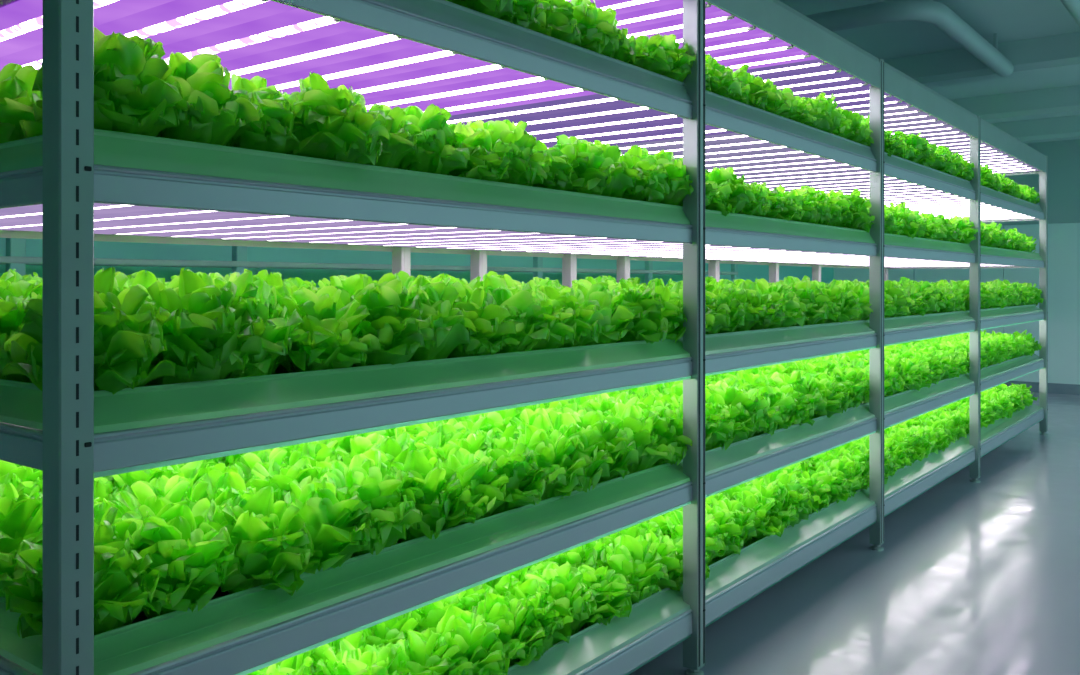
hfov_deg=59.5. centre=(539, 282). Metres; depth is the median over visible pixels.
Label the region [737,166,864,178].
light
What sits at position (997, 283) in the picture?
lettuce
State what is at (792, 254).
light
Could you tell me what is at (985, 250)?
tray
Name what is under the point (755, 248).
light
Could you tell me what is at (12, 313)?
lettuce
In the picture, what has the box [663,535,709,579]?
lettuce
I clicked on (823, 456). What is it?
lettuce
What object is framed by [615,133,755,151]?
light
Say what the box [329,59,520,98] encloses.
light
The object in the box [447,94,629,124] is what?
light
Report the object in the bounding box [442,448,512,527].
lettuce
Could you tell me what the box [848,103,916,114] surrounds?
light
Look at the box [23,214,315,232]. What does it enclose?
light
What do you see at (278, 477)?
lettuce
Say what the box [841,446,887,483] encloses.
lettuce
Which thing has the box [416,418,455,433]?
lettuce
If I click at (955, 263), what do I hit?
light
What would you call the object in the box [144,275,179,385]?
lettuce
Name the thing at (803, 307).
lettuce
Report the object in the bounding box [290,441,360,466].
lettuce
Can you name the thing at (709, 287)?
lettuce
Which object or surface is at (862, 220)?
lettuce
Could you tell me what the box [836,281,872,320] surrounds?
lettuce
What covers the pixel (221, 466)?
lettuce
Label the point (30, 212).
light
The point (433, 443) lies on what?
lettuce
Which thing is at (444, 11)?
tray
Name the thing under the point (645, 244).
light
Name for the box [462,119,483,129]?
lettuce
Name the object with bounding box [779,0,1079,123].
ceiling
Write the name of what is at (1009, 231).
lettuce
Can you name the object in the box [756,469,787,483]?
lettuce
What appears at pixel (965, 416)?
lettuce
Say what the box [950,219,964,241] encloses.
lettuce
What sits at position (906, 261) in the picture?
light
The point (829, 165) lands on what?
light
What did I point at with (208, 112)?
lettuce
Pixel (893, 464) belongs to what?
lettuce
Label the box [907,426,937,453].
lettuce
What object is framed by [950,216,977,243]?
lettuce
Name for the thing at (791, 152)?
light
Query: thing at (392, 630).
lettuce
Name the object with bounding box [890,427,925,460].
lettuce
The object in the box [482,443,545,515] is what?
lettuce
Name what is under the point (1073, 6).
ceiling pipe
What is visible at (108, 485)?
lettuce
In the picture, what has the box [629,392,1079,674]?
floor
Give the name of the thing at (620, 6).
light
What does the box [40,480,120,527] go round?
lettuce
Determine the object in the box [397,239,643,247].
light
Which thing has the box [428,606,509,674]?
lettuce
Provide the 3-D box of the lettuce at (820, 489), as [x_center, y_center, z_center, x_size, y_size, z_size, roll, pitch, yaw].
[1.325,1.049,4.695,0.235,0.219,0.238,0,0,22]
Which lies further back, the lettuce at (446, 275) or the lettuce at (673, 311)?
the lettuce at (446, 275)
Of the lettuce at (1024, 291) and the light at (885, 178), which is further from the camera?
the lettuce at (1024, 291)
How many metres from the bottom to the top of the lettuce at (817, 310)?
0.290 m
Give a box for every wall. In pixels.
[0,238,833,287]
[834,223,1079,384]
[983,139,1079,225]
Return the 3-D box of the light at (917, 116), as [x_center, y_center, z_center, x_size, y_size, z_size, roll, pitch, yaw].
[1.893,-1.046,6.302,1.410,0.010,0.193,0,0,37]
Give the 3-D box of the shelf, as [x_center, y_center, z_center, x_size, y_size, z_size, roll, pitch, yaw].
[-1.135,-0.106,6.272,0.344,0.032,10.370,0,0,38]
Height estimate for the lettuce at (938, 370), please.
0.251 m
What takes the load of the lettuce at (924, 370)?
in the tray at (900, 400)
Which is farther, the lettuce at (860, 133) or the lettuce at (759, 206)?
the lettuce at (860, 133)
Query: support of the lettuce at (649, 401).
in the tray at (716, 459)
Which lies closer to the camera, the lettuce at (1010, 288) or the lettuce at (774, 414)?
the lettuce at (774, 414)
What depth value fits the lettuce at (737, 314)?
3.79 m
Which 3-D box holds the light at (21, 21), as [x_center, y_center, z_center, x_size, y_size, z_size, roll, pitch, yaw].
[-1.226,-0.606,2.239,1.410,0.021,0.193,0,0,37]
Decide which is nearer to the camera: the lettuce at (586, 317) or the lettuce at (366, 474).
the lettuce at (366, 474)
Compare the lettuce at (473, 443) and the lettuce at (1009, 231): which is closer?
the lettuce at (473, 443)
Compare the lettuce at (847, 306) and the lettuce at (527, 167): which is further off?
the lettuce at (847, 306)
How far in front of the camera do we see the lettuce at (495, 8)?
2.53 m
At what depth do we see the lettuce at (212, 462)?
2.60 m
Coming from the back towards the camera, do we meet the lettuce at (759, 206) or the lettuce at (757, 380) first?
the lettuce at (757, 380)
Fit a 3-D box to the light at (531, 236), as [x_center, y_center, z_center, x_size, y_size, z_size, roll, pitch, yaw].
[-0.266,-0.163,3.489,1.410,0.009,0.193,0,0,37]
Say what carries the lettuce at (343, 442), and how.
in the tray at (145, 643)
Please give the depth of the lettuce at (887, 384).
5.30 m
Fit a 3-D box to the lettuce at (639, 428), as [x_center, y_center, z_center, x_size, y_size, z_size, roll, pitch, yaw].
[0.313,0.562,3.336,0.293,0.277,0.293,0,0,-19]
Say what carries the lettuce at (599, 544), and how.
in the tray at (586, 647)
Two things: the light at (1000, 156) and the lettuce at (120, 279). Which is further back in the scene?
the light at (1000, 156)
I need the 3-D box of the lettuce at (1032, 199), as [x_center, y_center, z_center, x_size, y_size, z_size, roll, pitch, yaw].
[4.388,-0.783,8.620,0.266,0.231,0.268,0,0,-24]
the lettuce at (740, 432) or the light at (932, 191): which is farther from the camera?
the light at (932, 191)
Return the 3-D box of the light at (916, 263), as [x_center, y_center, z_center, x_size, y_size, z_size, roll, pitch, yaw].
[3.092,-0.163,7.865,1.410,0.009,0.193,0,0,37]
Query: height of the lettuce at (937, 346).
0.263 m
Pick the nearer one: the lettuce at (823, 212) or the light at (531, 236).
the light at (531, 236)
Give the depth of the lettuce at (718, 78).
3.65 m
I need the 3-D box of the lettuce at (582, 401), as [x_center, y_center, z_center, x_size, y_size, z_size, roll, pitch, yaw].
[0.208,0.567,3.836,0.269,0.259,0.272,0,0,-43]
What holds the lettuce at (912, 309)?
in the tray at (914, 321)
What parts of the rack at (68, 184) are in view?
rail, rail, rail, post, rail, rail, post, rail, rail, post, rail, post, post, rail, post, post, post, rail, rail, rail, rail, rail, post, post, post, rail, rail, rail, rail, rail, rail, post, rail, rail, rail, rail, rail, rail, post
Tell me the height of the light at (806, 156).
0.010 m
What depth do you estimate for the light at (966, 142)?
7.08 m
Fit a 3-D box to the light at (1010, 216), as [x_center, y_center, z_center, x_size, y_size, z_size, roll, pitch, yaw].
[3.931,-0.607,8.959,1.410,0.010,0.193,0,0,37]
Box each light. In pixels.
[0,0,173,56]
[0,0,296,70]
[0,203,170,222]
[0,208,249,230]
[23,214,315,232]
[94,218,375,235]
[147,222,424,237]
[161,8,365,64]
[204,226,468,239]
[221,28,422,85]
[228,44,474,93]
[252,229,512,241]
[293,232,556,242]
[326,235,585,244]
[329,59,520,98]
[365,72,561,111]
[372,237,614,245]
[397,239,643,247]
[417,83,597,114]
[438,241,672,248]
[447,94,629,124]
[468,243,682,249]
[491,245,716,250]
[509,103,660,128]
[515,246,731,251]
[524,112,682,137]
[536,120,710,144]
[539,247,754,252]
[546,126,734,147]
[563,248,775,253]
[588,250,789,254]
[591,0,682,14]
[607,251,804,255]
[615,1,720,29]
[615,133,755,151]
[621,139,773,154]
[627,9,743,39]
[629,252,818,255]
[635,253,833,256]
[659,254,848,257]
[673,144,790,159]
[675,21,764,46]
[678,32,783,54]
[682,255,850,258]
[705,149,808,162]
[705,154,824,167]
[705,158,840,171]
[705,255,862,258]
[705,256,868,259]
[708,41,801,63]
[720,50,817,71]
[722,257,891,259]
[729,258,868,260]
[734,163,851,174]
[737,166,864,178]
[744,170,868,182]
[746,58,832,76]
[747,174,889,184]
[753,258,906,260]
[753,259,911,261]
[761,66,847,83]
[766,177,899,187]
[769,180,909,189]
[773,73,860,90]
[775,260,934,262]
[776,259,920,261]
[785,182,917,191]
[791,80,870,96]
[791,260,935,262]
[800,88,884,98]
[801,261,950,263]
[822,262,964,264]
[824,185,928,193]
[832,261,949,262]
[833,92,895,104]
[833,263,954,264]
[836,98,906,109]
[837,262,955,263]
[843,188,935,194]
[846,264,944,265]
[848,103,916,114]
[857,264,982,265]
[860,190,943,196]
[861,108,925,118]
[861,192,952,198]
[884,113,934,122]
[884,117,942,127]
[884,121,950,131]
[884,195,959,200]
[884,197,966,202]
[884,199,968,204]
[884,263,968,264]
[884,265,998,266]
[886,201,968,206]
[892,125,958,134]
[892,264,993,265]
[902,265,1008,266]
[905,203,984,207]
[905,204,991,209]
[913,206,996,210]
[914,129,965,137]
[919,207,1001,212]
[919,209,1007,213]
[922,133,970,140]
[928,137,968,143]
[928,265,962,265]
[931,140,985,146]
[933,210,1012,214]
[934,212,1015,215]
[935,266,968,266]
[937,143,991,149]
[945,213,1022,217]
[945,215,1026,218]
[950,146,996,152]
[953,149,1002,154]
[963,152,1008,157]
[963,155,1012,160]
[967,157,1018,161]
[981,160,1022,164]
[981,162,1026,166]
[981,216,1030,218]
[981,217,1033,219]
[988,164,1031,168]
[992,166,1036,171]
[992,169,1040,172]
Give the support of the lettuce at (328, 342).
in the tray at (21, 403)
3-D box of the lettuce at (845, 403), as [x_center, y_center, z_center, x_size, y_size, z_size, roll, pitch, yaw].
[1.454,0.582,4.815,0.247,0.232,0.238,0,0,24]
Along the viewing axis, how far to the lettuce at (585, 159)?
2.94 m
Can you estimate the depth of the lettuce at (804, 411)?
4.33 m
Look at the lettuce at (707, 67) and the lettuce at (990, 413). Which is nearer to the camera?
the lettuce at (707, 67)
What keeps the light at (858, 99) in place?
attached to the rack at (68, 184)
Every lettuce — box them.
[0,63,41,142]
[0,267,180,394]
[0,269,35,283]
[0,280,42,300]
[0,292,36,382]
[0,460,42,491]
[0,473,40,496]
[0,482,42,580]
[0,506,170,638]
[3,271,128,354]
[19,99,42,137]
[22,477,112,494]
[23,272,42,282]
[31,27,182,136]
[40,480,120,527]
[40,499,121,545]
[108,475,221,517]
[111,474,124,494]
[112,460,207,501]
[120,498,239,618]
[124,270,168,289]
[142,267,271,385]
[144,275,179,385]
[160,51,263,146]
[184,456,239,467]
[196,272,279,309]
[203,470,255,512]
[204,463,257,490]
[206,486,323,595]
[213,269,305,378]
[225,444,298,467]
[226,78,310,153]
[228,73,287,98]
[234,447,301,481]
[249,458,332,502]
[249,650,323,674]
[253,270,290,287]
[269,285,297,374]
[278,286,384,372]
[283,277,315,290]
[283,476,371,573]
[286,72,388,165]
[286,665,309,674]
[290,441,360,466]
[297,439,345,451]
[310,630,376,661]
[315,274,367,297]
[317,639,410,674]
[320,450,422,557]
[331,434,363,451]
[335,433,388,458]
[336,273,434,366]
[349,433,428,471]
[361,425,417,438]
[362,611,418,648]
[364,104,420,169]
[381,104,470,174]
[388,450,475,543]
[389,427,443,446]
[392,629,468,674]
[394,271,476,361]
[411,591,470,632]
[414,432,459,462]
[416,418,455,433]
[428,273,449,279]
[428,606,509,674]
[435,424,476,447]
[440,416,469,424]
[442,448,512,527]
[444,584,496,611]
[445,433,495,453]
[447,121,510,181]
[447,282,519,357]
[452,0,516,18]
[453,415,503,434]
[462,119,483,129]
[468,279,483,290]
[472,593,544,666]
[474,408,523,432]
[475,425,523,448]
[476,120,551,185]
[479,275,549,353]
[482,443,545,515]
[482,566,531,596]
[483,271,521,294]
[497,578,572,655]
[500,0,551,35]
[506,408,562,433]
[506,425,586,504]
[510,290,575,350]
[517,280,570,293]
[521,401,564,413]
[523,562,602,643]
[528,558,559,574]
[532,140,578,191]
[533,276,562,288]
[535,0,580,46]
[536,285,603,347]
[546,410,613,492]
[549,544,604,569]
[553,134,614,194]
[556,407,585,416]
[559,275,617,294]
[565,394,598,410]
[569,565,633,628]
[570,0,618,56]
[572,410,637,484]
[575,281,634,345]
[581,140,642,197]
[582,538,611,563]
[587,393,647,415]
[589,534,668,603]
[597,7,635,64]
[603,526,639,545]
[604,402,674,477]
[612,278,667,343]
[618,145,669,202]
[625,390,659,401]
[627,35,673,74]
[630,394,657,409]
[631,399,692,466]
[631,520,661,536]
[637,285,686,342]
[637,383,666,395]
[641,147,693,205]
[642,530,682,593]
[649,512,672,539]
[650,34,695,81]
[656,510,728,565]
[662,382,682,395]
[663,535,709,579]
[668,278,717,291]
[669,281,714,336]
[671,395,733,450]
[675,157,717,205]
[679,289,730,334]
[705,54,739,98]
[705,64,711,91]
[705,175,735,215]
[705,287,745,332]
[705,378,737,389]
[705,392,753,449]
[705,492,722,505]
[705,503,742,563]
[709,167,755,213]
[709,382,768,441]
[710,498,756,545]
[718,284,767,331]
[718,368,752,380]
[721,482,752,500]
[724,66,750,104]
[728,379,758,391]
[731,371,775,388]
[734,491,784,546]
[735,64,770,109]
[737,483,798,527]
[738,279,784,330]
[739,182,770,215]
[750,372,779,383]
[753,394,781,436]
[755,278,805,328]
[756,76,790,114]
[756,386,801,429]
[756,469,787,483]
[757,182,784,217]
[759,362,799,373]
[763,474,811,525]
[764,384,814,425]
[767,185,802,220]
[768,370,826,421]
[772,84,797,117]
[776,285,808,326]
[782,462,802,473]
[783,275,829,325]
[788,96,816,125]
[789,473,819,512]
[790,364,827,377]
[791,190,816,223]
[792,187,831,224]
[794,471,831,512]
[795,360,835,374]
[799,92,841,134]
[800,98,832,130]
[800,457,824,471]
[801,186,841,225]
[808,354,843,364]
[808,466,850,504]
[811,279,859,322]
[811,377,843,418]
[812,451,832,462]
[814,288,840,323]
[815,458,860,496]
[816,374,850,412]
[820,371,863,407]
[824,360,851,368]
[827,367,868,402]
[827,447,844,459]
[829,189,874,232]
[829,194,852,226]
[833,107,854,137]
[834,456,868,491]
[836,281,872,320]
[838,283,862,321]
[841,110,869,142]
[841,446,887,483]
[847,439,894,476]
[848,367,868,402]
[850,358,864,368]
[855,366,891,395]
[856,444,899,472]
[859,123,873,146]
[863,280,909,317]
[864,198,893,231]
[864,363,904,396]
[884,129,896,156]
[884,204,898,233]
[884,208,904,234]
[884,296,895,316]
[884,358,915,394]
[884,433,915,465]
[884,438,911,472]
[885,202,919,238]
[886,345,921,359]
[887,130,906,157]
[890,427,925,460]
[891,428,932,459]
[894,130,928,162]
[894,357,932,388]
[898,136,915,158]
[898,286,918,315]
[899,282,934,312]
[899,360,921,391]
[900,284,929,315]
[901,351,942,383]
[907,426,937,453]
[909,210,926,230]
[909,219,924,237]
[910,424,948,451]
[913,280,939,313]
[915,351,949,380]
[918,145,935,165]
[918,216,940,238]
[919,213,947,239]
[919,341,948,350]
[919,418,954,444]
[921,282,946,313]
[925,213,957,240]
[927,142,946,168]
[928,410,966,438]
[931,350,958,379]
[931,416,958,442]
[934,148,955,172]
[936,145,962,175]
[937,285,955,312]
[939,284,961,311]
[939,349,967,374]
[941,351,966,374]
[943,341,982,363]
[945,284,966,311]
[947,345,968,373]
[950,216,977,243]
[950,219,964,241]
[950,280,968,310]
[956,405,989,427]
[957,154,974,180]
[957,408,968,433]
[962,281,995,308]
[966,220,988,243]
[968,338,997,367]
[968,402,995,424]
[981,164,995,187]
[981,222,1002,246]
[981,288,987,307]
[981,347,987,369]
[981,390,1012,418]
[981,398,1002,422]
[984,222,1007,247]
[984,279,1014,305]
[984,284,1001,307]
[984,284,1007,307]
[984,337,1006,365]
[984,337,1010,363]
[987,168,1001,191]
[992,335,1021,360]
[993,172,1014,193]
[997,384,1024,402]
[998,388,1024,410]
[1002,333,1026,358]
[1003,280,1024,305]
[1004,177,1022,196]
[1005,229,1027,248]
[1006,284,1020,306]
[1008,233,1022,250]
[1008,385,1032,405]
[1013,282,1036,304]
[1013,330,1041,350]
[1017,335,1034,356]
[1018,284,1030,304]
[1019,184,1037,202]
[1027,283,1043,305]
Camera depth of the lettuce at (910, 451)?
5.75 m
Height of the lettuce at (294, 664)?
0.227 m
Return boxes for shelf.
[0,256,737,274]
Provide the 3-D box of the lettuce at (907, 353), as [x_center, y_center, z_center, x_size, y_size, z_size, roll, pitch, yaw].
[2.503,0.565,6.495,0.265,0.269,0.291,0,0,39]
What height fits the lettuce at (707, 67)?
0.204 m
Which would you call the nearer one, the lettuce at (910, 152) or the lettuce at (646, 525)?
the lettuce at (646, 525)
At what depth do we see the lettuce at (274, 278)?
2.56 m
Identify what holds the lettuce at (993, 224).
in the tray at (985, 250)
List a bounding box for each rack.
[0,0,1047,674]
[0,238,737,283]
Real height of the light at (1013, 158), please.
0.010 m
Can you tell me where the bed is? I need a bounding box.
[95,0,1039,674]
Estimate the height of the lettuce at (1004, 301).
0.245 m
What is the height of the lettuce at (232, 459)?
0.266 m
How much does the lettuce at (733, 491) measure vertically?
0.250 m
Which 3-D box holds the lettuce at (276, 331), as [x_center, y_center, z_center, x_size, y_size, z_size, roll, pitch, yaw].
[-0.670,0.111,2.097,0.292,0.286,0.284,0,0,-40]
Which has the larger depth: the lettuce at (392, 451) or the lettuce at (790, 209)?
the lettuce at (790, 209)
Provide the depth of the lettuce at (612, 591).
3.13 m
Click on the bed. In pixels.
(633, 283)
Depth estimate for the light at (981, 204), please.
7.54 m
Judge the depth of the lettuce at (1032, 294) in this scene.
8.55 m
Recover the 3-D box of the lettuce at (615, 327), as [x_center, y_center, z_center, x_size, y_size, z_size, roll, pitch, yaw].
[0.177,0.122,3.203,0.264,0.257,0.271,0,0,-39]
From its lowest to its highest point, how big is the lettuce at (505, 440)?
0.239 m
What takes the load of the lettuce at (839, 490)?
in the tray at (733, 568)
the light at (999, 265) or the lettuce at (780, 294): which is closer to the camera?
the lettuce at (780, 294)
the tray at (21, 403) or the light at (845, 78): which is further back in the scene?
the light at (845, 78)
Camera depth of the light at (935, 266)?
9.15 m
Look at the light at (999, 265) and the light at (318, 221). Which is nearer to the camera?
the light at (318, 221)
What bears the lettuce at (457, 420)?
in the tray at (145, 643)
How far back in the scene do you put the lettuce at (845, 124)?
4.75 m
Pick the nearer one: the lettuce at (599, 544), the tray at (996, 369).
the lettuce at (599, 544)
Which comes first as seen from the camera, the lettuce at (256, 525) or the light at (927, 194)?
the lettuce at (256, 525)
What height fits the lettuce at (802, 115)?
0.194 m
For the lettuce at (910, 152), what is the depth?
5.55 m
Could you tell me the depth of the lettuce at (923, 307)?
5.84 m
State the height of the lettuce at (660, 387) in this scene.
0.267 m
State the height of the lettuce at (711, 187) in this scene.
0.246 m
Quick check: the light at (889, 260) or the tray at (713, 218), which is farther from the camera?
the light at (889, 260)
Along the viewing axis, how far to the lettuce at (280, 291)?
2.35 m
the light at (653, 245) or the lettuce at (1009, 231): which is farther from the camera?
the lettuce at (1009, 231)
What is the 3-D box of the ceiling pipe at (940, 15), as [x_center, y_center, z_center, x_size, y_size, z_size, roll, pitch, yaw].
[2.370,-1.865,7.565,2.150,0.290,2.350,0,0,37]
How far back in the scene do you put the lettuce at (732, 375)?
4.85 m
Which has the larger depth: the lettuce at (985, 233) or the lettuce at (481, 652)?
the lettuce at (985, 233)
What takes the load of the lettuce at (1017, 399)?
in the tray at (1000, 425)
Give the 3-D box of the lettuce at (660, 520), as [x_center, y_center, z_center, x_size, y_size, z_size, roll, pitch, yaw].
[0.505,1.045,3.937,0.269,0.231,0.254,0,0,28]
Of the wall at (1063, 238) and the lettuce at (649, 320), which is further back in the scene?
the wall at (1063, 238)
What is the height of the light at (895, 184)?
0.010 m
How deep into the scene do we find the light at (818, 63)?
4.59 m
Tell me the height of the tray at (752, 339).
0.075 m
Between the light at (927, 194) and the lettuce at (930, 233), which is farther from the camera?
the light at (927, 194)
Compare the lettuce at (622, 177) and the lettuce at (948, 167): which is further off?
the lettuce at (948, 167)
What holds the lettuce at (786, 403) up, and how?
in the tray at (716, 459)
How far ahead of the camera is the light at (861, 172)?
5.35 m
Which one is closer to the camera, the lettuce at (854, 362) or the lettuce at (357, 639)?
the lettuce at (357, 639)
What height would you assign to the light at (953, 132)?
0.010 m
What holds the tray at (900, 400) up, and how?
on the rack at (68, 184)
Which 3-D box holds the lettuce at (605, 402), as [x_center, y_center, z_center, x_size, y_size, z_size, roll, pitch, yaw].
[0.292,0.563,3.639,0.296,0.266,0.270,0,0,45]
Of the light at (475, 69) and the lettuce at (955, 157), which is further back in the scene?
the lettuce at (955, 157)
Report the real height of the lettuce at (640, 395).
0.235 m
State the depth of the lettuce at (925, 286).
6.12 m
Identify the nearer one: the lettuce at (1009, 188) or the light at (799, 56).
the light at (799, 56)
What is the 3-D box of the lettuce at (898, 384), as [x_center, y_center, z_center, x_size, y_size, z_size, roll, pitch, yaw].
[1.968,0.575,5.485,0.301,0.248,0.268,0,0,-10]
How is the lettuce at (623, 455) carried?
in the tray at (145, 643)
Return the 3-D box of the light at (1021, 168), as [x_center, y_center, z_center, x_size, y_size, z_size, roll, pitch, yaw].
[3.931,-1.046,8.959,1.410,0.010,0.193,0,0,37]
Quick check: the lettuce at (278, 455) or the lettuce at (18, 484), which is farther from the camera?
the lettuce at (278, 455)
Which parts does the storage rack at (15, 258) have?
post, post, post, post, post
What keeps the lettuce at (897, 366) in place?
in the tray at (900, 400)
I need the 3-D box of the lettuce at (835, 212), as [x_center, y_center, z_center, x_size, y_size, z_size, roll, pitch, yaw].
[1.362,-0.351,4.686,0.290,0.261,0.302,0,0,-19]
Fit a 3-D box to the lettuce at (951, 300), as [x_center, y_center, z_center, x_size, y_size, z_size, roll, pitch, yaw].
[2.698,0.129,6.467,0.279,0.240,0.298,0,0,26]
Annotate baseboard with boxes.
[1003,381,1079,394]
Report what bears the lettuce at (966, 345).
in the tray at (996, 369)
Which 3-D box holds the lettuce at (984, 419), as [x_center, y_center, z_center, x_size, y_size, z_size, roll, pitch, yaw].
[3.311,1.043,7.277,0.249,0.237,0.276,0,0,5]
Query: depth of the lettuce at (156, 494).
2.10 m
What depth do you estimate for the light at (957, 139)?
6.91 m
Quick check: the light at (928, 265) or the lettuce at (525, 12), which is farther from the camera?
the light at (928, 265)
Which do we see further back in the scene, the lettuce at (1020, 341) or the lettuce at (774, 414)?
the lettuce at (1020, 341)
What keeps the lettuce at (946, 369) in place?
in the tray at (900, 400)
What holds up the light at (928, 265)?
attached to the rack at (68, 184)
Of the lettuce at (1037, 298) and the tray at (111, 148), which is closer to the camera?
the tray at (111, 148)
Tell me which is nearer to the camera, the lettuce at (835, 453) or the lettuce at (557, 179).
the lettuce at (557, 179)
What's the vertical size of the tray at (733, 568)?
0.093 m
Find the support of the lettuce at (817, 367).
in the tray at (900, 400)
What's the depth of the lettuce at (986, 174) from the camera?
7.16 m
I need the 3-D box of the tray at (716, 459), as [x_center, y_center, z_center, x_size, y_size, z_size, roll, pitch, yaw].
[0.595,0.681,4.647,1.456,0.075,2.028,0,0,37]
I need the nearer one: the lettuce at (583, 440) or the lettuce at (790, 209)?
the lettuce at (583, 440)
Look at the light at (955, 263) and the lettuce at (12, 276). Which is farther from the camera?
the light at (955, 263)
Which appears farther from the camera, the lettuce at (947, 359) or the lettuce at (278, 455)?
the lettuce at (947, 359)
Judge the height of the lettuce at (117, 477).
0.220 m
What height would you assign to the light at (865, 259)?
0.009 m
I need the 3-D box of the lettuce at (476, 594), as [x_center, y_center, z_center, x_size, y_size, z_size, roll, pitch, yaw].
[-0.224,1.048,2.962,0.272,0.224,0.241,0,0,16]
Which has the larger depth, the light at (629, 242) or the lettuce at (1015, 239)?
the lettuce at (1015, 239)
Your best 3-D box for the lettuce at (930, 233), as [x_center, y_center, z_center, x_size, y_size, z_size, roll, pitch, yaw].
[2.416,-0.327,6.037,0.256,0.205,0.254,0,0,32]
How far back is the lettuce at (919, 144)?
5.68 m
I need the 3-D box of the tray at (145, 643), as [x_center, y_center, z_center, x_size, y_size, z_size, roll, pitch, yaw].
[-0.701,0.681,2.958,1.456,0.075,2.241,0,0,37]
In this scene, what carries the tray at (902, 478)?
on the rack at (68, 184)
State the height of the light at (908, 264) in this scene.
0.009 m
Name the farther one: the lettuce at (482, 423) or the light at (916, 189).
the light at (916, 189)
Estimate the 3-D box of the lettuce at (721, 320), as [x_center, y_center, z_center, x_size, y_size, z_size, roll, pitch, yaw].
[0.620,0.129,3.732,0.276,0.243,0.276,0,0,-22]
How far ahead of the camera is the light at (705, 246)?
4.51 m
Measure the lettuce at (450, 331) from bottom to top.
0.286 m
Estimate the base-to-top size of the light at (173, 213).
0.009 m
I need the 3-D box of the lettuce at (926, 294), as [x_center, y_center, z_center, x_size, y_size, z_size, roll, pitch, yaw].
[2.379,0.122,6.046,0.274,0.256,0.266,0,0,-40]
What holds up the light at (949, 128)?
attached to the rack at (68, 184)
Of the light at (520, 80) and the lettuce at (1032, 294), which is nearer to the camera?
the light at (520, 80)
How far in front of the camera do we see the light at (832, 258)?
6.43 m
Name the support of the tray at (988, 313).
on the rack at (68, 184)
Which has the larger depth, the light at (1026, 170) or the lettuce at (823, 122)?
the light at (1026, 170)
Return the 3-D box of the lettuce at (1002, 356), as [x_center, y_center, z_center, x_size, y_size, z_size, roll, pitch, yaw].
[3.577,0.563,7.547,0.288,0.269,0.278,0,0,-43]
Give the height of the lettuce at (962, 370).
0.228 m
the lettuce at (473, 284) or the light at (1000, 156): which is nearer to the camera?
the lettuce at (473, 284)
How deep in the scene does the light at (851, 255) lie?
5.92 m
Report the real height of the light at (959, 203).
0.010 m
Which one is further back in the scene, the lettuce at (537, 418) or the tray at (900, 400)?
the tray at (900, 400)
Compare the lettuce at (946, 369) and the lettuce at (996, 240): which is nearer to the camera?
the lettuce at (946, 369)
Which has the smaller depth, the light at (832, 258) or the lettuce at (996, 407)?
the light at (832, 258)
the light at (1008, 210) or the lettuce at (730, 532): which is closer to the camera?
the lettuce at (730, 532)
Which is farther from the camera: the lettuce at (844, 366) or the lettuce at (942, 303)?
the lettuce at (942, 303)
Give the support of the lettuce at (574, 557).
in the tray at (586, 647)
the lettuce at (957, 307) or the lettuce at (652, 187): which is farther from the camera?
the lettuce at (957, 307)
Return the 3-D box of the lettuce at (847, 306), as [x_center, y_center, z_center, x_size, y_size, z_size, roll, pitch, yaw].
[1.472,0.114,4.829,0.265,0.274,0.295,0,0,-14]
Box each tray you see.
[0,129,690,224]
[0,338,689,433]
[0,462,689,674]
[375,0,690,100]
[507,588,690,674]
[679,403,874,475]
[680,320,874,354]
[680,489,874,599]
[705,90,874,158]
[705,209,874,242]
[862,437,973,498]
[865,374,973,413]
[866,311,973,331]
[884,152,973,190]
[884,233,973,252]
[963,403,1042,443]
[965,354,1042,380]
[966,304,1042,318]
[981,185,1042,211]
[981,246,1042,259]
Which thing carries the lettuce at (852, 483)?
in the tray at (733, 568)
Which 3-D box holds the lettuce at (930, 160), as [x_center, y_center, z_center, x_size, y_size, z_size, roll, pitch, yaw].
[2.319,-0.782,5.897,0.284,0.232,0.274,0,0,32]
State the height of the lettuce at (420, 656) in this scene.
0.231 m
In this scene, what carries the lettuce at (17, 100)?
in the tray at (111, 148)
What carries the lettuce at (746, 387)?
in the tray at (716, 459)
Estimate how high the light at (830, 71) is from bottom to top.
0.013 m
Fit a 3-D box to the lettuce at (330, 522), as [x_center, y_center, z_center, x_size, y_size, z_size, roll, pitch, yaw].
[-0.524,0.573,2.225,0.260,0.241,0.266,0,0,-6]
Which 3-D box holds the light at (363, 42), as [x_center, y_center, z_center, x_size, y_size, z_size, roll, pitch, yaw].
[-0.866,-0.606,2.708,1.410,0.017,0.193,0,0,37]
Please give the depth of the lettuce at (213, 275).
2.26 m
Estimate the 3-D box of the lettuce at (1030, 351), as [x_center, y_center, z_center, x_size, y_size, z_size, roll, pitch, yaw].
[4.307,0.584,8.505,0.286,0.228,0.269,0,0,-15]
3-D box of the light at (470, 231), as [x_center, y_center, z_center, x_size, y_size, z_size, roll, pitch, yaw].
[-0.506,-0.163,3.176,1.410,0.009,0.193,0,0,37]
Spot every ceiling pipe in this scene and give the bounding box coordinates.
[806,0,1013,76]
[1060,0,1079,26]
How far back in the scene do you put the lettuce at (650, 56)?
3.25 m
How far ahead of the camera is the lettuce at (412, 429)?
3.09 m
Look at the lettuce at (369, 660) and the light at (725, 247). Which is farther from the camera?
the light at (725, 247)
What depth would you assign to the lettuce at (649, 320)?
3.23 m
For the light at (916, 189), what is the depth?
6.16 m
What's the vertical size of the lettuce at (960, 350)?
0.242 m
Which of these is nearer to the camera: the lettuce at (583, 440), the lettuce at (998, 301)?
the lettuce at (583, 440)
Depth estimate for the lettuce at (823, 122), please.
4.45 m
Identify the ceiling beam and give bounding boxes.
[884,32,1079,87]
[951,85,1079,122]
[991,115,1079,142]
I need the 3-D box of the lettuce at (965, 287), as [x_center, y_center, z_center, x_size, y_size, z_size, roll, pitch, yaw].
[3.036,0.114,6.870,0.260,0.272,0.252,0,0,-43]
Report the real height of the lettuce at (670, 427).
0.269 m
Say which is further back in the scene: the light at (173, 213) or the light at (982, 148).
the light at (982, 148)

